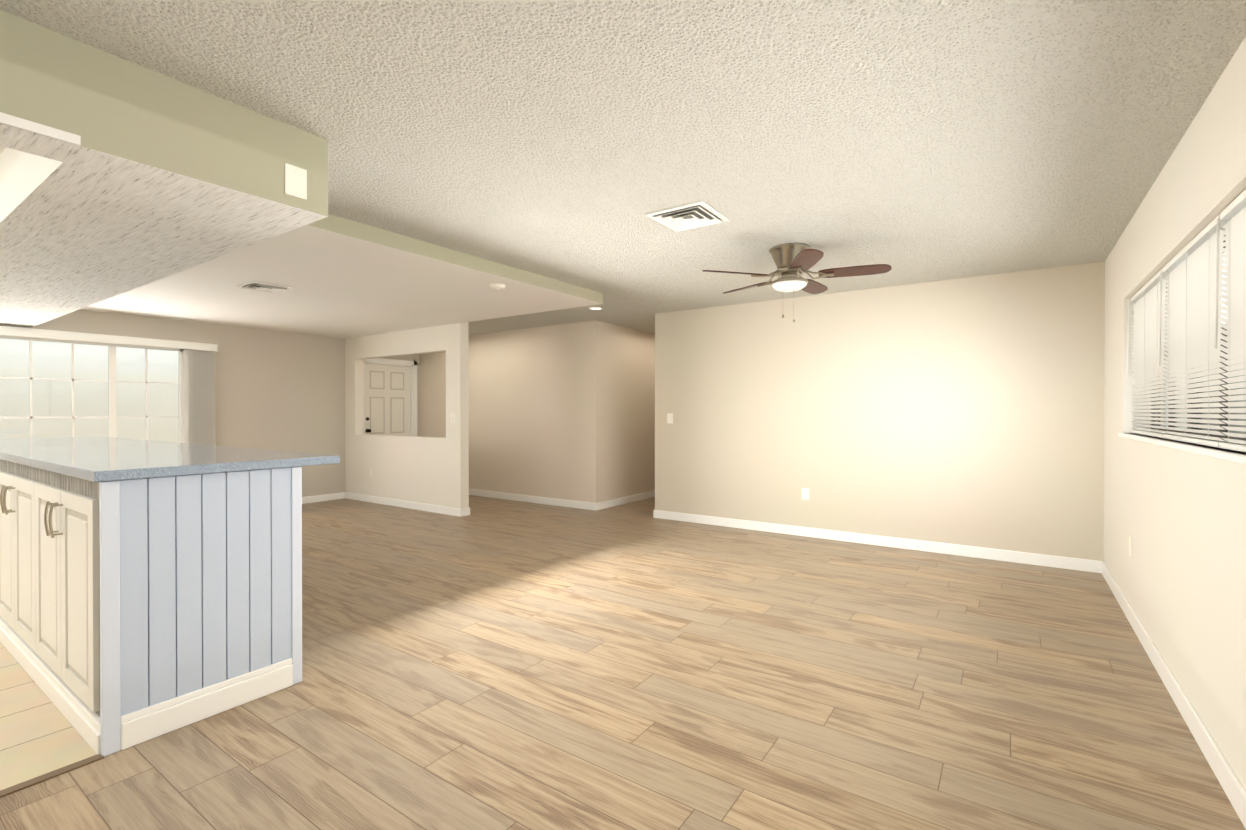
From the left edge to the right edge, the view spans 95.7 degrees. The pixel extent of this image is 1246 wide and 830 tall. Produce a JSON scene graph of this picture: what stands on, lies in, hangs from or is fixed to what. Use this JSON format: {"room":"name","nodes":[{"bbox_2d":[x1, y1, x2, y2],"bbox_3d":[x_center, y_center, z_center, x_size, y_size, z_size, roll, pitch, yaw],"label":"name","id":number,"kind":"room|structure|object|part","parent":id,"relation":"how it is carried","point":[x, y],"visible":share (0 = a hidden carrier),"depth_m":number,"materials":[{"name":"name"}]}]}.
{"room":"empty living room","nodes":[
{"label":"empty living room","id":0,"kind":"room"},
{"bbox_2d":[0,642,96,789],"bbox_3d":[-5.141,1.303,2.147,5.420,0.100,3.535,0,0,35],"label":"floor","id":1,"kind":"structure","parent":0,"point":[40,735],"depth_m":2.22,"materials":[{"name":"beige tile"}]},
{"bbox_2d":[0,10,327,326],"bbox_3d":[-4.742,-1.023,2.344,5.600,0.330,4.090,0,0,35],"label":"ceiling","id":2,"kind":"structure","parent":0,"point":[153,176],"depth_m":2.20,"materials":[{"name":"paint"}]},
{"bbox_2d":[0,112,80,145],"bbox_3d":[-2.660,-0.864,0.432,0.008,0.030,3.300,0,0,35],"label":"ceiling soffit lip","id":3,"kind":"structure","parent":2,"relation":"attached to","point":[34,127],"depth_m":1.71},
{"bbox_2d":[285,163,306,199],"bbox_3d":[-1.350,-0.963,2.328,0.008,0.125,0.085,0,0,35],"label":"outlet","id":4,"kind":"object","parent":2,"relation":"attached to","point":[295,181],"visible":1,"depth_m":2.32,"materials":[{"name":"white plastic"}]},
{"bbox_2d":[0,309,419,496],"bbox_3d":[-5.829,0.014,5.815,0.120,2.440,8.810,0,0,35],"label":"wall","id":5,"kind":"structure","parent":0,"point":[279,391],"depth_m":7.44,"materials":[{"name":"beige paint"}]},
{"bbox_2d":[0,335,183,442],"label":"sliding window","id":6,"kind":"structure","parent":5,"relation":"in","point":[112,417],"depth_m":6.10,"materials":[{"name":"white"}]},
{"bbox_2d":[0,326,217,445],"bbox_3d":[-5.774,0.175,5.699,0.103,2.058,2.880,0,0,35],"label":"vertical blind","id":7,"kind":"object","parent":6,"relation":"attached to","point":[198,395],"visible":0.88,"depth_m":6.65,"materials":[{"name":"white"}]},
{"bbox_2d":[302,492,344,503],"bbox_3d":[-4.604,1.178,7.483,0.014,0.095,1.876,0,0,35],"label":"baseboard","id":8,"kind":"structure","parent":5,"relation":"attached to","point":[320,498],"depth_m":7.99,"materials":[{"name":"white wood"}]},
{"bbox_2d":[363,358,416,435],"bbox_3d":[-3.702,0.171,8.875,0.157,2.095,0.990,0,0,35],"label":"door frame","id":9,"kind":"structure","parent":5,"relation":"in","point":[412,365],"depth_m":9.19,"materials":[{"name":"white wood"}]},
{"bbox_2d":[365,363,409,435],"bbox_3d":[-3.723,0.210,8.889,0.046,2.000,0.816,0,0,35],"label":"entry door","id":10,"kind":"structure","parent":9,"relation":"attached to","point":[387,399],"depth_m":8.88,"materials":[{"name":"white wood"}]},
{"bbox_2d":[81,214,602,338],"bbox_3d":[-3.044,-1.155,5.605,4.700,0.100,3.210,0,0,35],"label":"ceiling","id":11,"kind":"structure","parent":0,"point":[344,278],"depth_m":4.99,"materials":[{"name":"white paint"}]},
{"bbox_2d":[237,281,291,292],"bbox_3d":[-3.070,-1.089,4.828,0.300,0.024,0.300,0,0,35],"label":"ceiling vent","id":12,"kind":"object","parent":11,"relation":"in","point":[261,286],"visible":1,"depth_m":4.81,"materials":[{"name":"white metal"}]},
{"bbox_2d":[490,283,504,289],"bbox_3d":[-1.060,-1.081,4.768,0.128,0.040,0.128,0,0,35],"label":"smoke detector","id":13,"kind":"object","parent":11,"relation":"attached to","point":[497,286],"visible":1,"depth_m":4.73,"materials":[{"name":"white plastic"}]},
{"bbox_2d":[345,322,468,508],"bbox_3d":[-2.983,0.005,7.593,2.555,2.440,0.125,0,0,35],"label":"wall","id":14,"kind":"structure","parent":0,"point":[430,470],"depth_m":7.34,"materials":[{"name":"beige paint"}]},
{"bbox_2d":[345,492,460,516],"bbox_3d":[-3.016,1.178,7.537,2.569,0.095,0.014,0,0,35],"label":"baseboard","id":15,"kind":"structure","parent":14,"relation":"attached to","point":[411,505],"depth_m":7.42,"materials":[{"name":"white wood"}]},
{"bbox_2d":[451,413,454,422],"bbox_3d":[-2.085,0.038,6.891,0.075,0.118,0.014,0,0,35],"label":"light switch","id":16,"kind":"object","parent":14,"relation":"attached to","point":[452,417],"visible":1,"depth_m":6.88,"materials":[{"name":"white plastic"}]},
{"bbox_2d":[461,507,469,516],"bbox_3d":[-1.921,1.181,6.876,0.014,0.095,0.139,0,0,35],"label":"baseboard","id":17,"kind":"structure","parent":14,"relation":"attached to","point":[465,511],"depth_m":6.87,"materials":[{"name":"white wood"}]},
{"bbox_2d":[0,495,1245,829],"bbox_3d":[-1.288,1.290,4.536,9.060,0.100,11.840,0,0,35],"label":"floor","id":18,"kind":"structure","parent":0,"point":[486,663],"depth_m":2.46,"materials":[{"name":"brown wood"}]},
{"bbox_2d":[0,754,103,797],"bbox_3d":[-2.878,1.257,0.663,0.040,0.006,3.415,0,0,35],"label":"trim","id":19,"kind":"structure","parent":18,"relation":"on","point":[44,777],"depth_m":1.95,"materials":[{"name":"brown wood"}]},
{"bbox_2d":[0,456,301,755],"bbox_3d":[-3.321,0.740,3.440,3.910,1.012,0.748,0,0,35],"label":"kitchen island","id":20,"kind":"object","parent":18,"relation":"on","point":[150,589],"depth_m":2.34,"materials":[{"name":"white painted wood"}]},
{"bbox_2d":[0,436,339,483],"bbox_3d":[-3.262,0.215,3.510,3.925,0.038,0.900,0,0,35],"label":"island countertop","id":21,"kind":"structure","parent":20,"relation":"on","point":[104,459],"depth_m":2.66,"materials":[{"name":"grey stone"}]},
{"bbox_3d":[-1.712,0.748,2.356,0.030,1.008,0.708,0,0,35],"label":"panel","id":22,"kind":"part","parent":20,"relation":"part of","materials":[{"name":"white wood"}]},
{"bbox_2d":[0,0,1245,334],"bbox_3d":[-1.288,-1.260,4.523,9.060,0.120,11.840,0,0,35],"label":"ceiling","id":23,"kind":"structure","parent":0,"point":[572,142],"depth_m":2.25,"materials":[{"name":"white paint"}]},
{"bbox_2d":[588,307,602,309],"bbox_3d":[-0.309,-1.206,6.387,0.176,0.005,0.176,0,0,35],"label":"recessed light","id":24,"kind":"object","parent":23,"relation":"in","point":[595,308],"visible":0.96,"depth_m":6.38,"materials":[{"name":"white plastic"}]},
{"bbox_2d":[645,201,728,231],"bbox_3d":[0.389,-1.181,3.388,0.370,0.024,0.370,0,0,35],"label":"ceiling vent","id":25,"kind":"object","parent":23,"relation":"in","point":[690,216],"visible":0.96,"depth_m":3.37,"materials":[{"name":"white metal"}]},
{"bbox_2d":[703,243,891,321],"bbox_3d":[1.236,-0.927,4.092,1.271,0.540,1.245,0,0,35],"label":"fan","id":26,"kind":"object","parent":23,"relation":"hanging from","point":[793,261],"visible":1,"depth_m":3.96,"materials":[{"name":"brown wood"}]},
{"bbox_2d":[602,322,654,501],"bbox_3d":[0.534,0.000,8.624,0.120,2.440,3.030,0,0,35],"label":"wall","id":27,"kind":"structure","parent":0,"point":[628,411],"depth_m":7.81,"materials":[{"name":"beige paint"}]},
{"bbox_2d":[596,490,654,510],"bbox_3d":[0.518,1.173,8.489,0.014,0.095,3.040,0,0,35],"label":"baseboard","id":28,"kind":"structure","parent":27,"relation":"attached to","point":[622,500],"depth_m":7.75,"materials":[{"name":"white wood"}]},
{"bbox_2d":[419,262,1104,561],"bbox_3d":[0.190,0.008,6.942,8.760,2.440,0.130,0,0,35],"label":"wall","id":29,"kind":"structure","parent":0,"point":[968,411],"depth_m":5.47,"materials":[{"name":"beige paint"}]},
{"bbox_2d":[469,489,596,510],"bbox_3d":[-1.851,1.174,8.265,3.664,0.095,0.014,0,0,35],"label":"baseboard","id":30,"kind":"structure","parent":29,"relation":"attached to","point":[546,501],"depth_m":7.82,"materials":[{"name":"white wood"}]},
{"bbox_2d":[667,413,672,422],"bbox_3d":[0.550,0.040,6.619,0.075,0.118,0.014,0,0,35],"label":"light switch","id":31,"kind":"object","parent":29,"relation":"attached to","point":[669,417],"visible":1,"depth_m":6.62,"materials":[{"name":"white plastic"}]},
{"bbox_2d":[802,488,808,499],"bbox_3d":[1.854,0.804,5.730,0.075,0.118,0.008,0,0,35],"label":"outlet","id":32,"kind":"object","parent":29,"relation":"attached to","point":[805,493],"visible":1,"depth_m":5.73,"materials":[{"name":"white plastic"}]},
{"bbox_2d":[653,510,1102,572],"bbox_3d":[2.064,1.188,5.583,4.124,0.095,0.014,0,0,35],"label":"baseboard","id":33,"kind":"structure","parent":29,"relation":"attached to","point":[1087,565],"depth_m":5.23,"materials":[{"name":"white wood"}]},
{"bbox_2d":[1104,36,1245,790],"bbox_3d":[1.421,0.040,0.827,0.200,2.440,8.810,0,0,35],"label":"wall","id":34,"kind":"structure","parent":0,"point":[1179,518],"depth_m":2.37,"materials":[{"name":"beige paint"}]},
{"bbox_2d":[1129,536,1131,557],"bbox_3d":[3.067,0.796,3.407,0.008,0.118,0.075,0,0,35],"label":"outlet","id":35,"kind":"object","parent":34,"relation":"attached to","point":[1130,546],"visible":1,"depth_m":3.40,"materials":[{"name":"white plastic"}]},
{"bbox_2d":[1101,562,1245,828],"bbox_3d":[1.329,1.212,0.888,0.014,0.095,8.556,0,0,35],"label":"baseboard","id":36,"kind":"structure","parent":34,"relation":"attached to","point":[1230,783],"depth_m":2.25,"materials":[{"name":"white wood"}]},
{"bbox_2d":[1118,433,1245,464],"bbox_3d":[2.252,0.136,2.058,0.225,0.025,3.800,0,0,35],"label":"window sill","id":37,"kind":"structure","parent":34,"relation":"attached to","point":[1230,455],"depth_m":2.19,"materials":[{"name":"white wood"}]},
{"bbox_2d":[1151,235,1245,444],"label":"window","id":38,"kind":"structure","parent":34,"relation":"in","point":[1221,431],"depth_m":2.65,"materials":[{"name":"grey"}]},
{"bbox_2d":[1127,268,1169,437],"bbox_3d":[3.006,-0.316,3.249,0.052,0.863,0.928,0,0,35],"label":"window blind","id":39,"kind":"object","parent":38,"relation":"attached to","point":[1147,370],"visible":0.92,"depth_m":3.20,"materials":[{"name":"white plastic"}]},
{"bbox_2d":[1158,215,1228,447],"bbox_3d":[2.474,-0.312,2.474,0.052,0.863,0.928,0,0,35],"label":"window blind","id":40,"kind":"object","parent":38,"relation":"attached to","point":[1190,281],"visible":0.88,"depth_m":2.40,"materials":[{"name":"white plastic"}]},
{"bbox_2d":[1214,189,1245,451],"bbox_3d":[1.941,-0.308,1.700,0.052,0.863,0.928,0,0,35],"label":"window blind","id":41,"kind":"object","parent":38,"relation":"attached to","point":[1234,250],"visible":1,"depth_m":1.98,"materials":[{"name":"white plastic"}]}
]}

